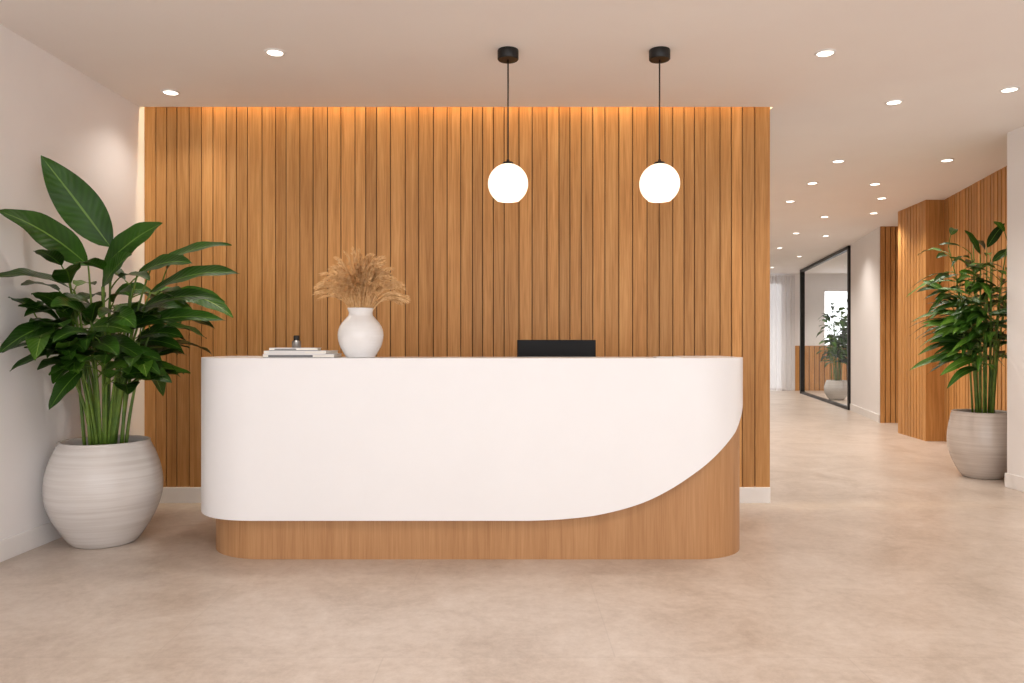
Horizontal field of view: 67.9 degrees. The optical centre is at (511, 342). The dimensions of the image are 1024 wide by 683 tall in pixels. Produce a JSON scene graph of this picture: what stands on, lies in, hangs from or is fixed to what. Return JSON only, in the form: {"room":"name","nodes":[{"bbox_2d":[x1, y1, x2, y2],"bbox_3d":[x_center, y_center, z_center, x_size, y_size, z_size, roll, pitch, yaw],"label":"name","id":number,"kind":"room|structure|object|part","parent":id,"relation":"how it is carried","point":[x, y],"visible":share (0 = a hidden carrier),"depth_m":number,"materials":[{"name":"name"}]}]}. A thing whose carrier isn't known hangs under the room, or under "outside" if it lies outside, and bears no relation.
{"room":"lobby","nodes":[
{"label":"lobby","id":0,"kind":"room"},
{"bbox_2d":[0,24,144,539],"bbox_3d":[-3.101,-0.280,2.000,0.598,3.000,8.000,0,0,0],"label":"wall","id":1,"kind":"structure","parent":0,"point":[49,108],"depth_m":4.58,"materials":[{"name":"paint"}]},
{"bbox_2d":[0,522,61,561],"bbox_3d":[-2.918,1.160,1.899,0.014,0.120,7.803,0,0,2],"label":"baseboard","id":2,"kind":"structure","parent":1,"relation":"attached to","point":[10,547],"depth_m":4.45,"materials":[{"name":"paint"}]},
{"bbox_2d":[145,107,769,486],"bbox_3d":[-0.418,-0.547,5.811,4.775,3.295,0.023,0,0,0],"label":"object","id":3,"kind":"object","parent":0,"point":[583,254],"visible":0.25,"depth_m":5.80,"materials":[{"name":"brown wood"}]},
{"bbox_2d":[0,390,1023,682],"bbox_3d":[3.800,1.270,9.000,14.400,0.100,22.000,0,0,0],"label":"floor","id":4,"kind":"structure","parent":0,"point":[871,557],"depth_m":3.60,"materials":[{"name":"concrete"}]},
{"bbox_2d":[0,155,238,548],"bbox_3d":[-2.184,0.065,4.698,1.286,2.310,1.404,0,0,0],"label":"potted plant","id":5,"kind":"object","parent":4,"relation":"on","point":[102,489],"visible":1,"depth_m":4.44,"materials":[{"name":"green plant"}]},
{"bbox_3d":[-2.502,0.907,4.670,0.656,0.625,0.656,0,0,0],"label":"pot","id":6,"kind":"part","parent":5,"relation":"part of","materials":[{"name":"white ceramic"}]},
{"bbox_2d":[201,356,742,558],"bbox_3d":[-0.245,0.652,4.640,3.242,1.135,0.800,0,0,0],"label":"reception desk","id":7,"kind":"object","parent":4,"relation":"on","point":[339,457],"visible":1,"depth_m":4.24,"materials":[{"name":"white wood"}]},
{"bbox_2d":[263,348,340,357],"bbox_3d":[-1.225,0.057,4.470,0.414,0.057,0.291,0,0,0],"label":"book stack","id":8,"kind":"object","parent":7,"relation":"on","point":[273,352],"visible":0.99,"depth_m":4.34,"materials":[{"name":"white paper"}]},
{"bbox_2d":[269,348,320,350],"bbox_3d":[-1.270,0.036,4.470,0.270,0.016,0.211,0,0,-8],"label":"book","id":9,"kind":"object","parent":8,"relation":"on","point":[270,349],"depth_m":4.37,"materials":[{"name":"white paper"}]},
{"bbox_2d":[292,335,300,347],"bbox_3d":[-1.262,-0.009,4.450,0.052,0.072,0.052,0,0,0],"label":"jar","id":10,"kind":"object","parent":8,"relation":"on","point":[296,343],"visible":1,"depth_m":4.43,"materials":[{"name":"glass"}]},
{"bbox_3d":[-1.262,-0.029,4.450,0.034,0.030,0.034,0,0,0],"label":"jar lid","id":11,"kind":"part","parent":10,"relation":"part of","materials":[{"name":"black metal"}]},
{"bbox_2d":[264,350,337,353],"bbox_3d":[-1.235,0.054,4.470,0.360,0.019,0.251,0,0,4],"label":"book","id":12,"kind":"object","parent":8,"relation":"on","point":[270,351],"depth_m":4.35,"materials":[{"name":"white paper"}]},
{"bbox_2d":[263,354,340,357],"bbox_3d":[-1.225,0.074,4.470,0.400,0.021,0.271,0,0,-3],"label":"book","id":13,"kind":"object","parent":7,"relation":"on","point":[264,355],"depth_m":4.34,"materials":[{"name":"white paper"}]},
{"bbox_2d":[312,247,410,357],"bbox_3d":[-0.887,-0.239,4.460,0.601,0.649,0.486,0,0,0],"label":"flower vase","id":14,"kind":"object","parent":7,"relation":"on","point":[360,335],"visible":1,"depth_m":4.39,"materials":[{"name":"ceramic"}]},
{"bbox_2d":[207,356,736,357],"bbox_3d":[-0.245,0.102,4.654,3.186,0.035,0.772,0,0,0],"label":"countertop","id":15,"kind":"structure","parent":7,"relation":"on","point":[220,356],"depth_m":4.46,"materials":[{"name":"white"}]},
{"bbox_2d":[517,340,595,356],"bbox_3d":[0.285,0.230,4.870,0.504,0.500,0.180,0,0,0],"label":"computer monitor","id":16,"kind":"object","parent":7,"relation":"on","point":[525,348],"visible":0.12,"depth_m":4.87,"materials":[{"name":"black plastic"}]},
{"bbox_2d":[653,356,680,357],"bbox_3d":[0.900,0.082,4.420,0.140,0.006,0.100,0,0,0],"label":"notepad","id":17,"kind":"object","parent":7,"relation":"on","point":[653,356],"visible":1,"depth_m":4.41,"materials":[{"name":"white paper"}]},
{"bbox_2d":[770,275,794,389],"bbox_3d":[6.250,-0.260,19.380,1.900,2.920,0.100,0,0,0],"label":"curtain","id":18,"kind":"object","parent":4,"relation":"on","point":[782,288],"visible":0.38,"depth_m":19.37,"materials":[{"name":"white fabric"}]},
{"bbox_2d":[800,246,850,409],"bbox_3d":[6.585,-0.275,16.110,0.100,2.990,4.662,0,0,11],"label":"frame","id":19,"kind":"object","parent":4,"relation":"on","point":[847,249],"visible":0.86,"depth_m":15.46,"materials":[{"name":"black metal"}]},
{"bbox_2d":[816,300,846,399],"bbox_3d":[7.208,0.125,16.329,1.027,2.190,1.452,0,0,0],"label":"potted plant","id":20,"kind":"object","parent":4,"relation":"on","point":[836,389],"visible":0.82,"depth_m":16.21,"materials":[{"name":"green plant"}]},
{"bbox_3d":[6.980,1.010,16.350,0.500,0.420,0.500,0,0,0],"label":"pot","id":21,"kind":"part","parent":20,"relation":"part of","materials":[{"name":"white ceramic"}]},
{"bbox_2d":[925,200,943,440],"bbox_3d":[5.670,-0.280,9.870,1.060,2.999,0.860,0,0,0],"label":"wall column","id":22,"kind":"structure","parent":4,"relation":"on","point":[934,209],"depth_m":9.44,"materials":[{"name":"brown wood"}]},
{"bbox_2d":[905,221,1006,479],"bbox_3d":[4.225,0.070,7.020,1.059,2.300,1.254,0,0,0],"label":"potted plant","id":23,"kind":"object","parent":4,"relation":"on","point":[976,438],"visible":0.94,"depth_m":6.81,"materials":[{"name":"green plant"}]},
{"bbox_3d":[4.290,0.920,6.930,0.570,0.600,0.570,0,0,0],"label":"pot","id":24,"kind":"part","parent":23,"relation":"part of","materials":[{"name":"white ceramic"}]},
{"bbox_2d":[0,0,1023,273],"bbox_3d":[3.800,-2.010,9.000,14.400,0.460,22.000,0,0,0],"label":"ceiling","id":25,"kind":"structure","parent":0,"point":[949,62],"depth_m":4.89,"materials":[{"name":"paint"}]},
{"bbox_2d":[161,89,180,95],"bbox_3d":[-2.420,-1.776,5.390,0.128,0.009,0.128,0,0,0],"label":"recessed light","id":26,"kind":"object","parent":25,"relation":"in","point":[171,92],"visible":1,"depth_m":5.39,"materials":[{"name":"paint"}]},
{"bbox_2d":[264,48,285,56],"bbox_3d":[-1.450,-1.776,4.650,0.128,0.009,0.128,0,0,0],"label":"recessed light","id":27,"kind":"object","parent":25,"relation":"in","point":[274,52],"visible":1,"depth_m":4.64,"materials":[{"name":"paint"}]},
{"bbox_2d":[488,46,527,202],"bbox_3d":[-0.024,-1.323,4.620,0.244,0.915,0.244,0,0,0],"label":"pendant lamp","id":28,"kind":"object","parent":25,"relation":"hanging from","point":[508,182],"visible":1,"depth_m":4.55,"materials":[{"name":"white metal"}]},
{"bbox_3d":[-0.024,-0.978,4.620,0.244,0.225,0.244,0,0,0],"label":"opal globe","id":29,"kind":"part","parent":28,"relation":"part of","materials":[{"name":"white glass"}]},
{"bbox_3d":[-0.024,-1.420,4.620,0.008,0.620,0.008,0,0,30],"label":"cord","id":30,"kind":"part","parent":28,"relation":"part of","materials":[{"name":"black metal"}]},
{"bbox_2d":[639,46,679,202],"bbox_3d":[0.897,-1.323,4.620,0.244,0.915,0.244,0,0,0],"label":"pendant lamp","id":31,"kind":"object","parent":25,"relation":"hanging from","point":[659,182],"visible":1,"depth_m":4.55,"materials":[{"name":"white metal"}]},
{"bbox_3d":[0.897,-0.978,4.620,0.244,0.225,0.244,0,0,0],"label":"opal globe","id":32,"kind":"part","parent":31,"relation":"part of","materials":[{"name":"white glass"}]},
{"bbox_3d":[0.897,-1.420,4.620,0.008,0.620,0.008,0,0,30],"label":"cord","id":33,"kind":"part","parent":31,"relation":"part of","materials":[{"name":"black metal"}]},
{"bbox_2d":[814,49,835,57],"bbox_3d":[1.920,-1.776,4.660,0.128,0.009,0.128,0,0,0],"label":"recessed light","id":34,"kind":"object","parent":25,"relation":"in","point":[824,52],"visible":1,"depth_m":4.65,"materials":[{"name":"paint"}]},
{"bbox_2d":[831,159,844,162],"bbox_3d":[3.190,-1.776,7.430,0.128,0.009,0.128,0,0,0],"label":"recessed light","id":35,"kind":"object","parent":25,"relation":"in","point":[838,160],"visible":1,"depth_m":7.42,"materials":[{"name":"paint"}]},
{"bbox_2d":[885,99,903,104],"bbox_3d":[2.820,-1.776,5.610,0.128,0.009,0.128,0,0,0],"label":"recessed light","id":36,"kind":"object","parent":25,"relation":"in","point":[894,101],"visible":1,"depth_m":5.60,"materials":[{"name":"paint"}]},
{"bbox_2d":[940,158,953,161],"bbox_3d":[4.230,-1.776,7.390,0.128,0.009,0.128,0,0,0],"label":"recessed light","id":37,"kind":"object","parent":25,"relation":"in","point":[948,159],"visible":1,"depth_m":7.38,"materials":[{"name":"paint"}]},
{"bbox_2d":[999,86,1020,92],"bbox_3d":[3.490,-1.776,5.330,0.128,0.009,0.128,0,0,0],"label":"recessed light","id":38,"kind":"object","parent":25,"relation":"in","point":[1012,88],"visible":1,"depth_m":5.33,"materials":[{"name":"paint"}]},
{"bbox_2d":[770,274,846,390],"bbox_3d":[6.250,-0.280,19.600,8.900,3.000,0.200,0,0,0],"label":"wall","id":39,"kind":"structure","parent":0,"point":[815,284],"depth_m":19.50,"materials":[{"name":"paint"}]},
{"bbox_2d":[795,346,846,390],"bbox_3d":[8.625,0.645,19.477,2.750,1.150,0.033,0,0,0],"label":"panel","id":40,"kind":"object","parent":39,"relation":"attached to","point":[816,373],"visible":0.23,"depth_m":19.46,"materials":[{"name":"brown wood"}]},
{"bbox_2d":[824,289,846,339],"bbox_3d":[9.100,-0.515,19.570,2.200,1.730,0.140,0,0,0],"label":"window","id":41,"kind":"structure","parent":39,"relation":"in","point":[824,289],"depth_m":19.56,"materials":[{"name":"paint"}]},
{"bbox_2d":[851,227,879,414],"bbox_3d":[6.415,-0.280,12.720,1.570,3.000,2.160,0,0,0],"label":"wall","id":42,"kind":"structure","parent":0,"point":[865,252],"depth_m":12.60,"materials":[{"name":"paint"}]},
{"bbox_2d":[850,404,879,422],"bbox_3d":[5.883,1.160,12.720,0.014,0.120,2.225,0,0,14],"label":"baseboard","id":43,"kind":"structure","parent":42,"relation":"attached to","point":[871,415],"depth_m":12.54,"materials":[{"name":"paint"}]},
{"bbox_2d":[944,166,1006,441],"bbox_3d":[5.054,-0.280,7.953,0.707,2.999,3.013,0,0,0],"label":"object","id":44,"kind":"structure","parent":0,"point":[974,209],"depth_m":8.43,"materials":[{"name":"brown wood"}]},
{"bbox_2d":[1007,126,1023,476],"bbox_3d":[4.798,-0.280,2.220,1.205,3.000,8.440,0,0,0],"label":"wall","id":45,"kind":"structure","parent":0,"point":[1015,138],"depth_m":6.33,"materials":[{"name":"paint"}]},
{"bbox_2d":[1005,473,1023,491],"bbox_3d":[4.441,1.160,2.226,0.519,0.120,8.452,0,0,0],"label":"baseboard","id":46,"kind":"structure","parent":45,"relation":"attached to","point":[1015,482],"depth_m":6.32,"materials":[{"name":"paint"}]},
{"bbox_3d":[-0.416,-0.490,5.915,4.767,3.420,0.170,0,0,0],"label":"wall","id":47,"kind":"structure","parent":0,"visible":0},
{"bbox_2d":[159,487,769,502],"bbox_3d":[-0.409,1.160,5.809,4.757,0.120,0.042,0,0,0],"label":"baseboard","id":48,"kind":"structure","parent":47,"relation":"attached to","point":[169,494],"depth_m":5.79,"materials":[{"name":"paint"}]},
{"bbox_3d":[5.330,-0.280,7.955,1.140,3.000,3.010,0,0,0],"label":"wall","id":49,"kind":"structure","parent":0,"visible":0},
{"bbox_2d":[880,226,897,422],"bbox_3d":[5.915,-0.280,11.612,0.570,2.999,0.028,0,0,0],"label":"pier","id":50,"kind":"object","parent":49,"relation":"attached to","point":[888,235],"visible":0.44,"depth_m":11.60,"materials":[{"name":"brown wood"}]},
{"bbox_2d":[898,200,924,440],"bbox_3d":[5.202,-0.280,9.878,0.033,2.999,0.845,0,0,6],"label":"wall panel","id":51,"kind":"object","parent":49,"relation":"attached to","point":[911,220],"depth_m":9.90,"materials":[{"name":"brown wood"}]}
]}

